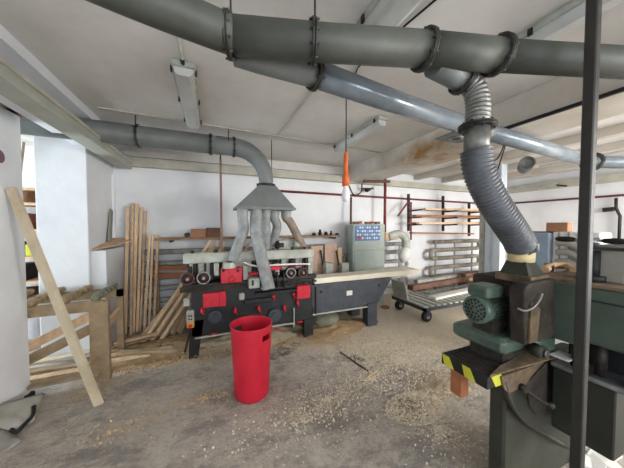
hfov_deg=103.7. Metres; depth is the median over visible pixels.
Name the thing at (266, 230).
flexible hose
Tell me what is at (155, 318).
batten
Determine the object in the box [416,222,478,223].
plank
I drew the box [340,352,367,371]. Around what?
stick
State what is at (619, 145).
beam
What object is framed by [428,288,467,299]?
board
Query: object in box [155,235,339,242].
wall shelf
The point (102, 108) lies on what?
batten
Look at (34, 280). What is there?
shelf unit
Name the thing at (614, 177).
trim
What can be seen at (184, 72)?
ceiling lamp
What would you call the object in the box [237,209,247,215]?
outlet
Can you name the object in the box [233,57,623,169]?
duct
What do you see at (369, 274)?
beam
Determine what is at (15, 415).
sheet
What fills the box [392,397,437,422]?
heap
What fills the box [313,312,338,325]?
sack
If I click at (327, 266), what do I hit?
bin
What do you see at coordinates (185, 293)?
batten
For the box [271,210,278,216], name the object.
outlet
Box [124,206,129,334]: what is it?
batten
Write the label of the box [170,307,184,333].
batten
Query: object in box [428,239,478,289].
radiator
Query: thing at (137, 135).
duct
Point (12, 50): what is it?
wall
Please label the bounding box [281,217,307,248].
flexible hose
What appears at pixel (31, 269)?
storage box
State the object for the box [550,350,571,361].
paper scrap
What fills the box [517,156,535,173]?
lamp
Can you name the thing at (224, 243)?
batten
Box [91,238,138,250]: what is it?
plywood sheet
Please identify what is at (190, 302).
batten
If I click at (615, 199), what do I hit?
pipe
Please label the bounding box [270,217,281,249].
flexible hose
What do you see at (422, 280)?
beam
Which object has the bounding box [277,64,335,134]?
conduit
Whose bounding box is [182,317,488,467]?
wood shavings
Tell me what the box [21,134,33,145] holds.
window
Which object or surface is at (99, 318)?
stand
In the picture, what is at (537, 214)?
wall
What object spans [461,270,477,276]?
wood offcut
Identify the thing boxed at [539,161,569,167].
ceiling lamp
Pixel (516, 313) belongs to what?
machine
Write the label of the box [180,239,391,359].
moulder
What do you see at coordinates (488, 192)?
hose
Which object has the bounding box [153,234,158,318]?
batten
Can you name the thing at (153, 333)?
batten
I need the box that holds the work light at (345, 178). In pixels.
[342,99,349,201]
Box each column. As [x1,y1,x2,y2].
[478,213,484,272]
[484,220,493,271]
[493,164,506,270]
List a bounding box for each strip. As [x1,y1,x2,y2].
[21,142,25,169]
[219,155,222,251]
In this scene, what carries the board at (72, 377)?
on the floor
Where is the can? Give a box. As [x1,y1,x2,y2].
[25,244,31,255]
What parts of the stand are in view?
rail, rail, leg, leg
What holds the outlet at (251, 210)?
attached to the extraction hood
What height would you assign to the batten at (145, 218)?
1.774 m
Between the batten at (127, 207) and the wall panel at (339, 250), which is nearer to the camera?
the batten at (127, 207)
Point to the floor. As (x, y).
(172, 440)
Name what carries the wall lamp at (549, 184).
attached to the wall at (537, 214)
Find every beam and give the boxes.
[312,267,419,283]
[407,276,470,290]
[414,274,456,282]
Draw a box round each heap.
[87,332,225,372]
[200,325,301,349]
[296,318,378,340]
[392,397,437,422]
[410,370,475,399]
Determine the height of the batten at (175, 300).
1.154 m
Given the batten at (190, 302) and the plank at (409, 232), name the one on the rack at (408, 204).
the plank at (409, 232)
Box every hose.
[227,216,248,263]
[250,213,274,290]
[262,217,270,249]
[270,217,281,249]
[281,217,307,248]
[457,73,539,254]
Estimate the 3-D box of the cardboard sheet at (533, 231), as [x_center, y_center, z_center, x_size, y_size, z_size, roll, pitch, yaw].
[2.643,-0.015,2.814,0.220,0.029,0.280,-1,2,-22]
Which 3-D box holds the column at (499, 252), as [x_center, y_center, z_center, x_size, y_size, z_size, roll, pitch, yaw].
[3.707,0.018,4.836,0.175,2.749,0.120,-1,2,-22]
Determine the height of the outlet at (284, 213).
0.090 m
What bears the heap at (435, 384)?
on the floor
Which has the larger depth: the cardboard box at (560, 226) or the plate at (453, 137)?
the cardboard box at (560, 226)
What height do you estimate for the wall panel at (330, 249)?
1.221 m
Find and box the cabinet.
[347,224,384,303]
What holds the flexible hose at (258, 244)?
on the moulder
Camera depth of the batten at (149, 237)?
3.58 m
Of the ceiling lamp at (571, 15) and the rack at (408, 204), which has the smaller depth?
the ceiling lamp at (571, 15)
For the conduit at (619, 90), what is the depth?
1.94 m
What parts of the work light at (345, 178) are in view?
handle, cord, bulb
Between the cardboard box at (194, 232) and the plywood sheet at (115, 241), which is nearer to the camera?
the plywood sheet at (115, 241)
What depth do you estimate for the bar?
4.86 m
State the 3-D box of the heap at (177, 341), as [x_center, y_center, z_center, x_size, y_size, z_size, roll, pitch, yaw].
[-1.866,1.415,3.094,1.592,0.069,0.885,-1,2,-22]
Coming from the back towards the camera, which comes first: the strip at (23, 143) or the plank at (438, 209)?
the plank at (438, 209)
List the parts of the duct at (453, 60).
hanger rod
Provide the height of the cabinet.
1.585 m
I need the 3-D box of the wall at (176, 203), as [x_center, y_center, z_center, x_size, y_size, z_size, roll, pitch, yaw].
[-0.210,0.016,4.886,11.700,2.750,0.200,-1,2,-22]
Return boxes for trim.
[0,63,131,168]
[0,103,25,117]
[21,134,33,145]
[111,174,115,246]
[123,145,343,174]
[127,157,468,192]
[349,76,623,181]
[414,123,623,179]
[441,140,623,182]
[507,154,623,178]
[507,172,623,193]
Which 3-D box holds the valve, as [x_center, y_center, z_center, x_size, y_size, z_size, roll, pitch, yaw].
[1.043,-0.932,5.102,0.599,0.279,0.150,-1,2,-22]
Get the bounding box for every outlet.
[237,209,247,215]
[250,209,261,212]
[262,210,270,216]
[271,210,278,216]
[281,210,290,216]
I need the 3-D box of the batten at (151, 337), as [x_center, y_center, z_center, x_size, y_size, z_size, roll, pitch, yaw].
[-2.271,1.378,3.136,0.055,0.024,0.452,2,3,44]
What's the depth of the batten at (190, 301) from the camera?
3.59 m
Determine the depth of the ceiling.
1.97 m
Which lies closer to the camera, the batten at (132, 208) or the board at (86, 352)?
the board at (86, 352)
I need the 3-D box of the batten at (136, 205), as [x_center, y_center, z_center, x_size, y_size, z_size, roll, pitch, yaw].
[-2.609,0.486,3.619,0.039,1.876,0.272,-1,2,-17]
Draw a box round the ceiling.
[0,0,623,180]
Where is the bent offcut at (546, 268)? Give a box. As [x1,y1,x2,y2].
[541,262,575,272]
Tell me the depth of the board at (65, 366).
2.61 m
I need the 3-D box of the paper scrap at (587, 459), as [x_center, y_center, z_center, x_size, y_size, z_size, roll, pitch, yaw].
[1.755,1.463,1.578,0.088,0.044,0.161,0,2,-14]
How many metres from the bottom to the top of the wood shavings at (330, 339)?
0.066 m
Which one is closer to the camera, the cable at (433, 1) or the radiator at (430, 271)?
the cable at (433, 1)
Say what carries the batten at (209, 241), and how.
on the floor
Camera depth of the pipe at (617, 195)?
5.38 m
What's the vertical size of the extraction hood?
0.440 m
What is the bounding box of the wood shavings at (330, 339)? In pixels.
[28,328,379,465]
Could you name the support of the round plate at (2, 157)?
attached to the wall at (14, 345)
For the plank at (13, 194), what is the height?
1.858 m
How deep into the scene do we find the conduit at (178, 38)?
1.63 m
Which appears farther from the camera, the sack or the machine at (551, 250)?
the sack
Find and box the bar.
[424,283,469,293]
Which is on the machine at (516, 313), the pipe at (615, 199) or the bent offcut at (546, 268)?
the bent offcut at (546, 268)
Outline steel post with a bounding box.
[569,0,601,467]
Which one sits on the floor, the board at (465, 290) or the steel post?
the steel post
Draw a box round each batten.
[97,106,380,152]
[111,339,159,351]
[111,346,172,357]
[111,353,150,362]
[112,336,155,349]
[114,331,157,345]
[116,348,178,353]
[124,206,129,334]
[129,203,133,335]
[133,204,138,332]
[136,207,142,332]
[139,211,146,331]
[142,240,211,341]
[142,246,211,334]
[143,236,150,329]
[146,290,179,333]
[148,234,153,323]
[150,240,218,339]
[151,293,180,332]
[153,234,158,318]
[157,293,185,335]
[159,242,225,338]
[159,293,189,336]
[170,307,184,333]
[172,297,190,334]
[176,301,190,331]
[178,302,190,332]
[179,246,216,333]
[243,240,251,250]
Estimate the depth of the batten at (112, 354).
2.86 m
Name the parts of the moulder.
switch panel, post, leg, table rail, plate, hose spout, ring handle, bracket plate, post, casing, motor, motor, leg, post, outfeed casing, leg, leg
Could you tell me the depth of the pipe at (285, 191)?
5.28 m
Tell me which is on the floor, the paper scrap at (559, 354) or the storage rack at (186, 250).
the storage rack at (186, 250)
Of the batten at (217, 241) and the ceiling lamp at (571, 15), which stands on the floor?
the batten at (217, 241)
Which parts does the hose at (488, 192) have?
spout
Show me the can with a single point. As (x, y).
(27, 251)
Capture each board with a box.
[27,370,100,389]
[29,350,89,365]
[29,360,89,374]
[30,368,79,382]
[108,208,112,241]
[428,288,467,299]
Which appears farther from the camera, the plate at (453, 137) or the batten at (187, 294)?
the batten at (187, 294)
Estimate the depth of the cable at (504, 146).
2.41 m
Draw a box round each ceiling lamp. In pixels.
[170,58,201,128]
[333,115,387,152]
[356,0,422,26]
[517,0,623,39]
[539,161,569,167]
[603,150,623,155]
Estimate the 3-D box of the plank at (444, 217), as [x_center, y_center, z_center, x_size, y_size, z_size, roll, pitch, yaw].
[3.389,-0.407,5.790,2.458,0.040,0.085,-1,2,-22]
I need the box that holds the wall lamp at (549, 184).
[511,183,566,189]
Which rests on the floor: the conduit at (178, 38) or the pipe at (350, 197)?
the pipe at (350, 197)
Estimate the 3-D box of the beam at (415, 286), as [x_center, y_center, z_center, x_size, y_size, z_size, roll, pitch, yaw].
[2.828,1.056,5.349,1.960,0.100,0.140,-1,2,-28]
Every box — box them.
[23,191,35,202]
[25,262,37,279]
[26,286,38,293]
[28,213,36,228]
[91,246,124,346]
[191,229,205,236]
[206,228,219,236]
[546,222,572,231]
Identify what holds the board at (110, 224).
on the plywood sheet at (115, 241)
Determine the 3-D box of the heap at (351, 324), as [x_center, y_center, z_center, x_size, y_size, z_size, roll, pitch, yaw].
[0.393,1.382,3.766,1.470,0.090,0.647,-1,2,-22]
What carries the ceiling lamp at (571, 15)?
attached to the ceiling
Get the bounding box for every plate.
[0,150,4,162]
[435,131,463,143]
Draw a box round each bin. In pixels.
[229,315,272,403]
[320,250,332,273]
[336,250,348,272]
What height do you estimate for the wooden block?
0.145 m
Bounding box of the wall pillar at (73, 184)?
[33,136,112,362]
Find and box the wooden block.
[385,233,397,239]
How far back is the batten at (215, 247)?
3.52 m
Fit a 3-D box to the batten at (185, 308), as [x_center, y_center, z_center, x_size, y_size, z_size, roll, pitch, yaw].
[-1.738,0.790,3.660,0.038,1.270,0.654,2,3,45]
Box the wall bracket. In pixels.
[602,207,614,211]
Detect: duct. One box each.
[20,115,272,182]
[86,0,623,95]
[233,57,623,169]
[388,230,410,261]
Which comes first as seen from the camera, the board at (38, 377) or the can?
the board at (38, 377)
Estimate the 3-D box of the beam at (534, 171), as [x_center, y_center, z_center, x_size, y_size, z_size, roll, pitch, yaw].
[5.455,-1.252,3.267,0.120,0.110,7.000,-1,2,-22]
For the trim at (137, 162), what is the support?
attached to the wall at (176, 203)
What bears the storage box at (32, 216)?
on the shelf unit at (34, 280)
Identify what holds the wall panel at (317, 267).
on the floor
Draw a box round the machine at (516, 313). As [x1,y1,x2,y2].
[442,236,623,467]
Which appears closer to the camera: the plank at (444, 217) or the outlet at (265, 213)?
the outlet at (265, 213)
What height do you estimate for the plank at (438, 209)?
0.040 m
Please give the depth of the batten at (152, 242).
3.58 m
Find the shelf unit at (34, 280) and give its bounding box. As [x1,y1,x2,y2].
[23,187,38,305]
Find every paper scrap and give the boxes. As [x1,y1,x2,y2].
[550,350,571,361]
[585,454,592,467]
[587,453,606,467]
[589,448,621,467]
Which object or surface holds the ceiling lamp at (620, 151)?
attached to the ceiling
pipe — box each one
[280,190,474,203]
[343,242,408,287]
[350,197,351,223]
[363,180,389,182]
[383,178,386,231]
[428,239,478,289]
[514,194,623,203]
[614,198,621,237]
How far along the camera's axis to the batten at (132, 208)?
3.55 m
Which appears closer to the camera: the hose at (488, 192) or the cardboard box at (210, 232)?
the hose at (488, 192)
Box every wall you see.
[0,24,127,150]
[0,106,29,404]
[21,145,479,339]
[505,168,623,260]
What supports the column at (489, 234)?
on the floor
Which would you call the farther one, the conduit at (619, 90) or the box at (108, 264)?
the box at (108, 264)
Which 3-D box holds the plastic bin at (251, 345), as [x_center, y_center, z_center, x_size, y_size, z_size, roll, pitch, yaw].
[-0.557,1.146,2.264,0.383,0.662,0.383,1,2,34]
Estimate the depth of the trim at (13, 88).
1.87 m
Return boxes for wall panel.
[311,246,322,274]
[325,244,336,272]
[337,248,341,272]
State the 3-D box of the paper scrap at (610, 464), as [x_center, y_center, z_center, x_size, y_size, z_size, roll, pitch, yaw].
[1.897,1.461,1.569,0.161,0.036,0.088,2,3,44]
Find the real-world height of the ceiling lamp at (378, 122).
0.104 m
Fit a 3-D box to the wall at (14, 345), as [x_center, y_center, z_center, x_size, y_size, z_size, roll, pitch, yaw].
[-1.637,0.253,-0.401,0.260,2.620,5.480,-1,2,-22]
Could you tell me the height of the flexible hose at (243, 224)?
0.633 m
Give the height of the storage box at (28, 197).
0.180 m
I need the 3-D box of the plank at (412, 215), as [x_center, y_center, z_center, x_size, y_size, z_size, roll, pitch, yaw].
[3.345,-0.413,5.664,2.576,0.060,0.085,-1,2,-22]
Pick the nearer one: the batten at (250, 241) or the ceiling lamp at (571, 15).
the ceiling lamp at (571, 15)
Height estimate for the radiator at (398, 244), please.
1.191 m
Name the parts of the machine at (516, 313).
motor, extraction spout, knob, lever, platform arm, knob, lever knob, panel, clamp plate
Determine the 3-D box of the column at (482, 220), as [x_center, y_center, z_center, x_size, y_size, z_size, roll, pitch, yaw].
[3.638,0.006,5.195,0.110,2.749,0.120,-1,2,-22]
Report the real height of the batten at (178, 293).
1.224 m
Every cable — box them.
[355,0,436,72]
[497,146,505,171]
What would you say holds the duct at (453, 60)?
hanging from the ceiling
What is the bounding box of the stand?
[26,283,124,382]
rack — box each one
[133,244,324,315]
[397,194,479,239]
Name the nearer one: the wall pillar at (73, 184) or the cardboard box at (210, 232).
the wall pillar at (73, 184)
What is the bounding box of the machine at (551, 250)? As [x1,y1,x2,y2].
[533,232,611,343]
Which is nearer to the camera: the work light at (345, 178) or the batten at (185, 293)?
the work light at (345, 178)
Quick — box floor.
[0,285,623,467]
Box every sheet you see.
[0,393,43,454]
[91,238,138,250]
[533,231,553,233]
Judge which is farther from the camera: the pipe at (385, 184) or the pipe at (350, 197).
the pipe at (385, 184)
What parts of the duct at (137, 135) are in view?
hanger rod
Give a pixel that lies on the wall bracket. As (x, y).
(608, 209)
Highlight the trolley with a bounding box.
[391,279,470,321]
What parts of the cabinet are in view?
control panel, door, door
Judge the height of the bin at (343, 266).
1.102 m
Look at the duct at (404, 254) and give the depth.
5.04 m
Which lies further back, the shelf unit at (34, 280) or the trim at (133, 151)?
the trim at (133, 151)
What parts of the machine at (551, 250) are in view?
panel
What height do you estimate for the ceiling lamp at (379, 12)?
0.104 m
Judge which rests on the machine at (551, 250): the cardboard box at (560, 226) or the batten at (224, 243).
the cardboard box at (560, 226)
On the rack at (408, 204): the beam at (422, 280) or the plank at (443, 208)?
the plank at (443, 208)
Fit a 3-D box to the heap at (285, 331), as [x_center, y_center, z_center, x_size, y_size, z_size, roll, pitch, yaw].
[-0.803,1.364,3.370,1.673,0.152,0.546,-1,2,-22]
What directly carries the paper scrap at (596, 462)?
on the floor
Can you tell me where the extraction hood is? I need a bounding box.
[233,183,295,216]
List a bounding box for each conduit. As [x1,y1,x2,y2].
[177,37,183,59]
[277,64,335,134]
[504,87,623,128]
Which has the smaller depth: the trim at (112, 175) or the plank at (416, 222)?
the trim at (112, 175)
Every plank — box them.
[5,187,103,406]
[409,232,473,233]
[412,215,479,216]
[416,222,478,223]
[422,208,479,211]
[443,208,478,210]
[444,217,479,217]
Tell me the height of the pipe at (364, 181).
0.050 m
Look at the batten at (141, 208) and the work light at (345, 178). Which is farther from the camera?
the batten at (141, 208)
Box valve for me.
[349,184,373,195]
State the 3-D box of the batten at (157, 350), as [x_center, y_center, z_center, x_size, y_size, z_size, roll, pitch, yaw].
[-1.842,1.316,2.756,0.647,0.024,0.055,0,2,-4]
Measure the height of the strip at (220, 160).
2.750 m
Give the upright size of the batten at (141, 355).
0.024 m
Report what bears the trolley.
on the floor
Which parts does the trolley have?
frame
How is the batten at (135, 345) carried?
on the floor

